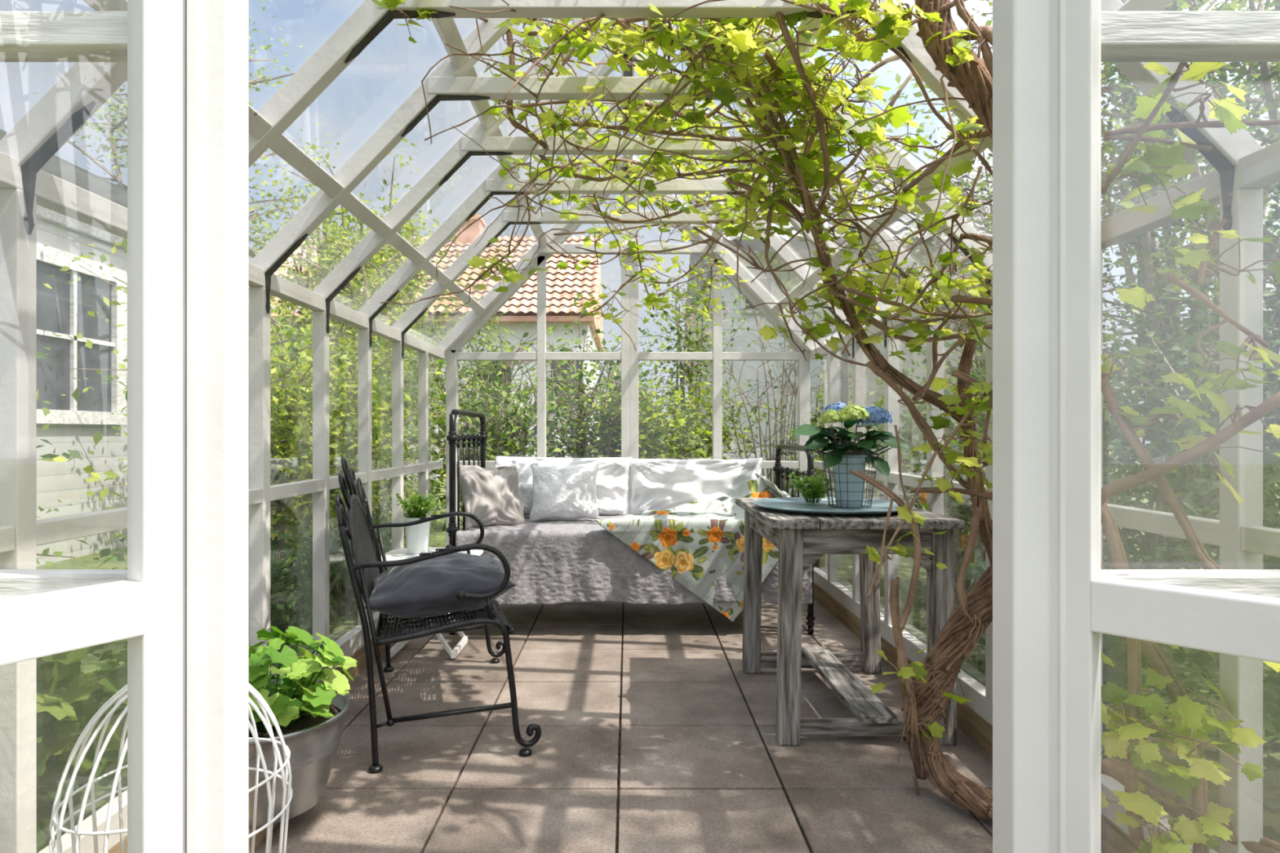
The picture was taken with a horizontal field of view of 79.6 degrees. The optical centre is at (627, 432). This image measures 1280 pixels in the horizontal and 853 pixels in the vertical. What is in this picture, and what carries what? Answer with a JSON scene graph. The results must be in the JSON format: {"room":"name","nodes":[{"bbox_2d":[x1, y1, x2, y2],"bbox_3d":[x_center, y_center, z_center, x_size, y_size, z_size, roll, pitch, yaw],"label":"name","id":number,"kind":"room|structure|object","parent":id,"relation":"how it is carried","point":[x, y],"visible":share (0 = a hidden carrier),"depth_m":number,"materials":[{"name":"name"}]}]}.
{"room":"greenhouse","nodes":[
{"label":"greenhouse","id":0,"kind":"room"},
{"bbox_2d":[0,151,445,852],"bbox_3d":[-1.229,0.214,3.020,0.058,1.507,4.080,0,0,0],"label":"wall","id":1,"kind":"structure","parent":0,"point":[20,531],"depth_m":1.78,"materials":[{"name":"white paint"}]},
{"bbox_2d":[107,618,418,852],"bbox_3d":[-1.235,1.046,3.020,0.070,0.156,4.080,0,0,0],"label":"baseboard","id":2,"kind":"structure","parent":1,"relation":"attached to","point":[359,655],"depth_m":3.40,"materials":[{"name":"brown wood"}]},
{"bbox_2d":[254,599,992,852],"bbox_3d":[0.000,1.098,2.228,2.492,0.051,5.776,0,0,0],"label":"floor","id":3,"kind":"structure","parent":0,"point":[698,775],"depth_m":2.52,"materials":[{"name":"tile"}]},
{"bbox_2d":[248,822,278,852],"bbox_3d":[-1.076,1.038,1.795,0.238,0.069,1.390,0,0,0],"label":"plank","id":4,"kind":"object","parent":3,"relation":"on","point":[260,837],"visible":0.02,"depth_m":1.99,"materials":[{"name":"brown wood"}]},
{"bbox_2d":[48,683,292,852],"bbox_3d":[-0.830,0.717,1.420,0.386,0.573,0.386,0,0,0],"label":"dome","id":5,"kind":"object","parent":4,"relation":"on","point":[122,695],"visible":0.39,"depth_m":1.39,"materials":[{"name":"white metal"}]},
{"bbox_2d":[248,626,356,827],"bbox_3d":[-0.983,0.770,2.087,0.447,0.466,0.494,0,0,0],"label":"potted plant","id":6,"kind":"object","parent":4,"relation":"on","point":[309,714],"visible":0.59,"depth_m":2.01,"materials":[{"name":"plant"}]},
{"bbox_2d":[248,691,349,827],"bbox_3d":[-0.985,0.879,2.090,0.428,0.248,0.428,0,0,0],"label":"tub","id":7,"kind":"object","parent":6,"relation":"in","point":[313,741],"depth_m":1.99,"materials":[{"name":"metal"}]},
{"bbox_2d":[381,547,483,658],"bbox_3d":[-0.960,0.829,3.740,0.470,0.469,0.470,0,0,0],"label":"side table","id":8,"kind":"object","parent":3,"relation":"on","point":[399,553],"visible":0.33,"depth_m":3.71,"materials":[{"name":"white metal"}]},
{"bbox_2d":[394,493,440,554],"bbox_3d":[-1.032,0.443,3.771,0.243,0.300,0.229,0,0,0],"label":"herb pot","id":9,"kind":"object","parent":8,"relation":"on","point":[417,535],"visible":0.89,"depth_m":3.74,"materials":[{"name":"ceramic"}]},
{"bbox_2d":[334,457,541,773],"bbox_3d":[-0.757,0.583,2.996,0.680,0.982,1.102,0,0,-15],"label":"armchair","id":10,"kind":"object","parent":3,"relation":"on","point":[364,562],"visible":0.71,"depth_m":2.54,"materials":[{"name":"black paint"}]},
{"bbox_2d":[364,552,515,618],"bbox_3d":[-0.681,0.545,2.778,0.491,0.201,0.490,0,0,-15],"label":"cushion","id":11,"kind":"object","parent":10,"relation":"on","point":[429,588],"visible":0.86,"depth_m":2.59,"materials":[{"name":"grey fabric"}]},
{"bbox_2d":[345,602,811,852],"bbox_3d":[0.000,1.107,2.233,2.520,0.043,5.794,0,0,0],"label":"joint","id":12,"kind":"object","parent":3,"relation":"attached to","point":[621,668],"depth_m":2.58,"materials":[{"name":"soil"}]},
{"bbox_2d":[446,408,816,634],"bbox_3d":[0.018,0.472,4.535,1.973,1.202,0.956,0,0,0],"label":"daybed","id":13,"kind":"object","parent":3,"relation":"on","point":[452,437],"visible":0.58,"depth_m":4.23,"materials":[{"name":"black paint"}]},
{"bbox_2d":[455,515,812,604],"bbox_3d":[0.029,0.712,4.484,1.878,0.392,0.932,0,0,0],"label":"bedspread","id":14,"kind":"object","parent":13,"relation":"on","point":[553,561],"visible":0.44,"depth_m":4.05,"materials":[{"name":"grey fabric"}]},
{"bbox_2d":[456,463,525,530],"bbox_3d":[-0.771,0.360,4.344,0.368,0.368,0.228,0,0,-31],"label":"cushion","id":15,"kind":"object","parent":14,"relation":"on","point":[491,495],"visible":0.95,"depth_m":4.26,"materials":[{"name":"beige fabric"}]},
{"bbox_2d":[494,455,552,514],"bbox_3d":[-0.664,0.331,4.716,0.412,0.379,0.190,0,0,-9],"label":"cushion","id":16,"kind":"object","parent":14,"relation":"on","point":[524,469],"visible":0.34,"depth_m":4.67,"materials":[{"name":"white fabric"}]},
{"bbox_2d":[528,462,599,521],"bbox_3d":[-0.375,0.354,4.562,0.417,0.343,0.226,0,0,0],"label":"cushion","id":17,"kind":"object","parent":14,"relation":"on","point":[566,492],"visible":1,"depth_m":4.49,"materials":[{"name":"white fabric"}]},
{"bbox_2d":[497,455,631,515],"bbox_3d":[-0.405,0.346,4.893,0.861,0.394,0.242,0,0,0],"label":"pillow","id":18,"kind":"object","parent":14,"relation":"on","point":[612,480],"visible":0.38,"depth_m":4.86,"materials":[{"name":"white fabric"}]},
{"bbox_2d":[629,457,762,515],"bbox_3d":[0.431,0.352,4.889,0.864,0.381,0.246,0,0,0],"label":"pillow","id":19,"kind":"object","parent":14,"relation":"on","point":[662,484],"visible":0.63,"depth_m":4.83,"materials":[{"name":"white fabric"}]},
{"bbox_2d":[595,473,790,622],"bbox_3d":[0.396,0.623,4.447,1.141,0.749,0.879,0,0,0],"label":"floral tablecloth","id":20,"kind":"object","parent":13,"relation":"on","point":[698,540],"visible":0.73,"depth_m":4.03,"materials":[{"name":"fabric"}]},
{"bbox_2d":[735,497,964,745],"bbox_3d":[0.815,0.686,3.051,0.651,0.776,0.918,0,0,0],"label":"wooden table","id":21,"kind":"object","parent":3,"relation":"on","point":[801,540],"visible":0.71,"depth_m":2.65,"materials":[{"name":"grey wood"}]},
{"bbox_2d":[752,497,914,515],"bbox_3d":[0.790,0.286,2.980,0.604,0.022,0.604,0,0,0],"label":"tray","id":22,"kind":"object","parent":21,"relation":"on","point":[793,504],"visible":0.75,"depth_m":2.97,"materials":[{"name":"metal"}]},
{"bbox_2d":[787,471,834,503],"bbox_3d":[0.762,0.221,3.087,0.196,0.128,0.184,0,0,-23],"label":"herb sprig","id":23,"kind":"object","parent":22,"relation":"on","point":[812,493],"visible":0.97,"depth_m":3.08,"materials":[{"name":"green plant"}]},
{"bbox_2d":[804,444,892,508],"bbox_3d":[0.855,0.167,2.965,0.334,0.239,0.188,0,0,0],"label":"wire basket","id":24,"kind":"object","parent":22,"relation":"on","point":[873,453],"visible":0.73,"depth_m":2.91,"materials":[{"name":"blue metal"}]},
{"bbox_2d":[833,454,866,507],"bbox_3d":[0.855,0.187,2.965,0.132,0.202,0.132,0,0,0],"label":"pot","id":25,"kind":"object","parent":24,"relation":"in","point":[851,477],"depth_m":2.92,"materials":[{"name":"blue ceramic"}]},
{"bbox_2d":[793,401,909,507],"bbox_3d":[0.867,0.083,2.954,0.402,0.409,0.303,0,0,25],"label":"hydrangea","id":26,"kind":"object","parent":24,"relation":"in","point":[840,412],"visible":0.99,"depth_m":2.91,"materials":[{"name":"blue plant"}]},
{"bbox_2d":[445,168,809,546],"bbox_3d":[0.000,-0.347,5.093,2.400,2.842,0.066,0,0,0],"label":"wall","id":27,"kind":"structure","parent":0,"point":[629,358],"depth_m":5.06,"materials":[{"name":"white paint"}]},
{"bbox_2d":[0,0,1262,358],"bbox_3d":[0.000,-1.117,3.007,2.615,1.442,4.105,0,0,0],"label":"ceiling","id":28,"kind":"structure","parent":0,"point":[85,87],"depth_m":2.53,"materials":[{"name":"white paint"}]},
{"bbox_2d":[0,0,1279,852],"bbox_3d":[0.000,-0.061,1.005,2.400,2.270,0.074,0,0,0],"label":"door frame","id":29,"kind":"structure","parent":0,"point":[217,31],"depth_m":0.98,"materials":[{"name":"white paint"}]},
{"bbox_2d":[0,0,186,852],"bbox_3d":[-0.704,-0.041,0.769,0.041,2.130,0.500,0,0,30],"label":"door","id":30,"kind":"structure","parent":29,"relation":"in","point":[148,609],"depth_m":0.94,"materials":[{"name":"white paint"}]},
{"bbox_2d":[1051,0,1279,852],"bbox_3d":[0.720,-0.041,0.815,0.041,2.130,0.500,0,0,-43],"label":"door","id":31,"kind":"structure","parent":29,"relation":"in","point":[1244,625],"depth_m":0.96,"materials":[{"name":"white paint"}]},
{"bbox_2d":[810,140,1279,852],"bbox_3d":[1.229,0.214,3.020,0.058,1.507,4.080,0,0,0],"label":"wall","id":32,"kind":"structure","parent":0,"point":[1242,540],"depth_m":1.54,"materials":[{"name":"white paint"}]},
{"bbox_2d":[371,0,1279,852],"bbox_3d":[0.051,-0.197,2.966,1.958,2.862,3.834,0,0,-15],"label":"grapevine","id":33,"kind":"object","parent":32,"relation":"attached to","point":[730,46],"visible":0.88,"depth_m":2.23,"materials":[{"name":"green plant"}]},
{"bbox_2d":[813,582,1133,852],"bbox_3d":[1.235,1.046,3.020,0.070,0.156,4.080,0,0,0],"label":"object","id":34,"kind":"structure","parent":32,"relation":"attached to","point":[1113,839],"depth_m":2.70,"materials":[{"name":"wood"}]},
{"label":"outside","id":35,"kind":"structure","parent":0,"visible":0},
{"bbox_2d":[36,451,1279,852],"bbox_3d":[0.000,1.254,17.500,80.000,0.240,85.000,0,0,0],"label":"ground","id":36,"kind":"structure","parent":35,"point":[348,621],"depth_m":4.29,"materials":[{"name":"green plant"}]},
{"bbox_2d":[36,407,102,566],"bbox_3d":[-2.196,0.362,2.462,1.544,1.557,1.658,0,0,0],"label":"flowering shrub","id":37,"kind":"object","parent":36,"relation":"on","point":[97,437],"visible":0.26,"depth_m":2.57,"materials":[{"name":"green plant"}]},
{"bbox_2d":[36,568,127,852],"bbox_3d":[-1.853,0.694,1.516,1.119,0.889,1.888,0,0,-3],"label":"shrub","id":38,"kind":"object","parent":36,"relation":"on","point":[63,714],"visible":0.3,"depth_m":1.98,"materials":[{"name":"green plant"}]},
{"bbox_2d":[0,128,257,566],"bbox_3d":[-6.950,-0.996,3.250,4.700,4.260,12.900,0,0,0],"label":"house","id":39,"kind":"structure","parent":36,"relation":"on","point":[62,309],"depth_m":6.97,"materials":[{"name":"white paint"}]},
{"bbox_2d":[21,0,323,323],"bbox_3d":[-7.178,-3.362,12.711,4.731,9.010,3.840,0,0,0],"label":"tree","id":40,"kind":"object","parent":36,"relation":"on","point":[115,126],"visible":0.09,"depth_m":12.48,"materials":[{"name":"green plant"}]},
{"bbox_2d":[58,123,308,305],"bbox_3d":[-6.476,-1.786,11.101,3.417,5.861,3.411,0,0,31],"label":"tree","id":41,"kind":"object","parent":36,"relation":"on","point":[256,240],"visible":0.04,"depth_m":11.36,"materials":[{"name":"green plant"}]},
{"bbox_2d":[36,238,391,638],"bbox_3d":[-2.131,-0.045,4.054,1.592,2.367,2.084,0,0,0],"label":"shrub","id":42,"kind":"object","parent":36,"relation":"on","point":[287,413],"visible":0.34,"depth_m":4.11,"materials":[{"name":"green plant"}]},
{"bbox_2d":[91,514,348,703],"bbox_3d":[-1.810,0.718,3.265,1.247,0.857,1.497,0,0,38],"label":"shrub","id":43,"kind":"object","parent":36,"relation":"on","point":[281,612],"visible":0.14,"depth_m":3.39,"materials":[{"name":"green plant"}]},
{"bbox_2d":[43,240,413,505],"bbox_3d":[-3.466,-0.245,7.694,3.120,2.765,3.164,0,0,0],"label":"shrub","id":44,"kind":"object","parent":36,"relation":"on","point":[90,253],"visible":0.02,"depth_m":7.46,"materials":[{"name":"green plant"}]},
{"bbox_2d":[284,476,408,617],"bbox_3d":[-1.836,0.700,4.993,1.217,0.878,1.411,0,0,-31],"label":"leafy border","id":45,"kind":"object","parent":36,"relation":"on","point":[340,563],"visible":0.2,"depth_m":4.82,"materials":[{"name":"green plant"}]},
{"bbox_2d":[248,208,467,517],"bbox_3d":[-3.444,-0.952,10.164,3.574,4.199,3.610,0,0,-39],"label":"tree","id":46,"kind":"object","parent":36,"relation":"on","point":[383,316],"visible":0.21,"depth_m":10.03,"materials":[{"name":"green plant"}]},
{"bbox_2d":[270,300,460,588],"bbox_3d":[-2.266,0.055,5.489,2.285,2.174,2.130,0,0,-26],"label":"shrub","id":47,"kind":"object","parent":36,"relation":"on","point":[342,430],"visible":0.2,"depth_m":5.46,"materials":[{"name":"green plant"}]},
{"bbox_2d":[248,133,501,490],"bbox_3d":[-4.545,-2.119,13.766,4.851,6.554,4.037,0,0,-14],"label":"tree","id":48,"kind":"object","parent":36,"relation":"on","point":[316,233],"visible":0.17,"depth_m":13.55,"materials":[{"name":"green plant"}]},
{"bbox_2d":[271,304,482,557],"bbox_3d":[-2.760,-0.099,7.078,2.918,2.483,2.966,0,0,0],"label":"shrub","id":49,"kind":"object","parent":36,"relation":"on","point":[431,385],"visible":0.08,"depth_m":7.15,"materials":[{"name":"green plant"}]},
{"bbox_2d":[270,213,604,479],"bbox_3d":[-5.210,-2.446,21.631,8.980,7.160,7.538,0,0,0],"label":"house","id":50,"kind":"structure","parent":36,"relation":"on","point":[562,289],"depth_m":18.50,"materials":[{"name":"white paint"}]},
{"bbox_2d":[332,273,590,503],"bbox_3d":[-1.811,-0.307,8.648,2.856,2.894,2.908,0,0,0],"label":"shrub","id":51,"kind":"object","parent":36,"relation":"on","point":[439,366],"visible":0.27,"depth_m":8.69,"materials":[{"name":"green plant"}]},
{"bbox_2d":[372,328,606,547],"bbox_3d":[-1.199,0.134,6.431,2.032,2.015,2.091,0,0,0],"label":"shrub","id":52,"kind":"object","parent":36,"relation":"on","point":[494,448],"visible":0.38,"depth_m":6.33,"materials":[{"name":"green plant"}]},
{"bbox_2d":[482,293,708,458],"bbox_3d":[-0.260,-0.058,7.057,2.127,2.394,1.818,0,0,-13],"label":"shrub","id":53,"kind":"object","parent":36,"relation":"on","point":[581,446],"visible":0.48,"depth_m":6.86,"materials":[{"name":"green plant"}]},
{"bbox_2d":[546,328,686,457],"bbox_3d":[-0.115,-0.081,9.373,2.186,2.443,1.971,0,0,-40],"label":"shrub","id":54,"kind":"object","parent":36,"relation":"on","point":[611,379],"visible":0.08,"depth_m":9.32,"materials":[{"name":"green plant"}]},
{"bbox_2d":[556,341,778,459],"bbox_3d":[0.452,0.147,6.828,1.778,1.994,1.979,0,0,25],"label":"shrub","id":55,"kind":"object","parent":36,"relation":"on","point":[673,450],"visible":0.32,"depth_m":6.72,"materials":[{"name":"green plant"}]},
{"bbox_2d":[617,258,757,456],"bbox_3d":[0.594,-0.411,8.345,1.604,3.096,1.702,0,0,0],"label":"tree","id":56,"kind":"object","parent":36,"relation":"on","point":[687,343],"visible":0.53,"depth_m":8.27,"materials":[{"name":"green plant"}]},
{"bbox_2d":[642,192,874,497],"bbox_3d":[1.267,-0.279,6.547,1.722,2.831,2.170,0,0,35],"label":"bare shrub","id":57,"kind":"object","parent":36,"relation":"on","point":[782,393],"visible":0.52,"depth_m":6.43,"materials":[{"name":"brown plant"}]},
{"bbox_2d":[751,382,923,573],"bbox_3d":[1.639,0.363,6.223,1.387,1.554,1.280,0,0,44],"label":"shrub","id":58,"kind":"object","parent":36,"relation":"on","point":[820,563],"visible":0.09,"depth_m":6.20,"materials":[{"name":"green plant"}]},
{"bbox_2d":[684,165,992,530],"bbox_3d":[3.150,-1.429,11.557,4.300,5.127,5.685,0,0,0],"label":"house","id":59,"kind":"structure","parent":36,"relation":"on","point":[799,248],"depth_m":9.20,"materials":[{"name":"paint"}]},
{"bbox_2d":[809,311,1137,599],"bbox_3d":[2.153,0.162,5.162,2.478,1.964,2.324,0,0,-39],"label":"shrub","id":60,"kind":"object","parent":36,"relation":"on","point":[960,537],"visible":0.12,"depth_m":5.12,"materials":[{"name":"green plant"}]},
{"bbox_2d":[855,69,1204,457],"bbox_3d":[3.720,-1.364,6.909,3.691,5.004,4.040,0,0,24],"label":"tree","id":61,"kind":"object","parent":36,"relation":"on","point":[898,77],"visible":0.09,"depth_m":7.23,"materials":[{"name":"green plant"}]},
{"bbox_2d":[866,0,1279,567],"bbox_3d":[4.805,-1.914,6.991,5.403,6.113,3.783,0,0,0],"label":"tree","id":62,"kind":"object","parent":36,"relation":"on","point":[1143,251],"visible":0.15,"depth_m":6.50,"materials":[{"name":"green plant"}]},
{"bbox_2d":[897,187,1279,702],"bbox_3d":[2.239,0.131,3.513,1.922,2.024,2.354,0,0,-15],"label":"shrub","id":63,"kind":"object","parent":36,"relation":"on","point":[1188,476],"visible":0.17,"depth_m":3.09,"materials":[{"name":"green plant"}]},
{"bbox_2d":[920,528,1277,737],"bbox_3d":[1.828,0.724,3.070,1.056,0.843,1.877,0,0,0],"label":"shrub","id":64,"kind":"object","parent":36,"relation":"on","point":[1114,651],"visible":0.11,"depth_m":2.78,"materials":[{"name":"green plant"}]},
{"bbox_2d":[976,190,1279,569],"bbox_3d":[3.435,-0.087,3.871,2.982,2.466,3.704,0,0,44],"label":"tree","id":65,"kind":"object","parent":36,"relation":"on","point":[1211,318],"visible":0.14,"depth_m":4.00,"materials":[{"name":"green plant"}]},
{"bbox_2d":[1101,0,1279,447],"bbox_3d":[3.954,-1.514,4.272,3.447,5.329,4.182,0,0,35],"label":"tree","id":66,"kind":"object","parent":36,"relation":"on","point":[1271,103],"visible":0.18,"depth_m":4.80,"materials":[{"name":"green plant"}]},
{"bbox_2d":[1102,546,1279,843],"bbox_3d":[1.795,0.690,1.528,0.977,0.922,1.925,0,0,0],"label":"leafy border","id":67,"kind":"object","parent":36,"relation":"on","point":[1271,728],"visible":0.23,"depth_m":1.87,"materials":[{"name":"green plant"}]},
{"bbox_2d":[1106,287,1279,721],"bbox_3d":[2.346,0.089,2.028,2.001,2.108,2.140,0,0,-4],"label":"shrub","id":68,"kind":"object","parent":36,"relation":"on","point":[1273,562],"visible":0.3,"depth_m":2.48,"materials":[{"name":"green plant"}]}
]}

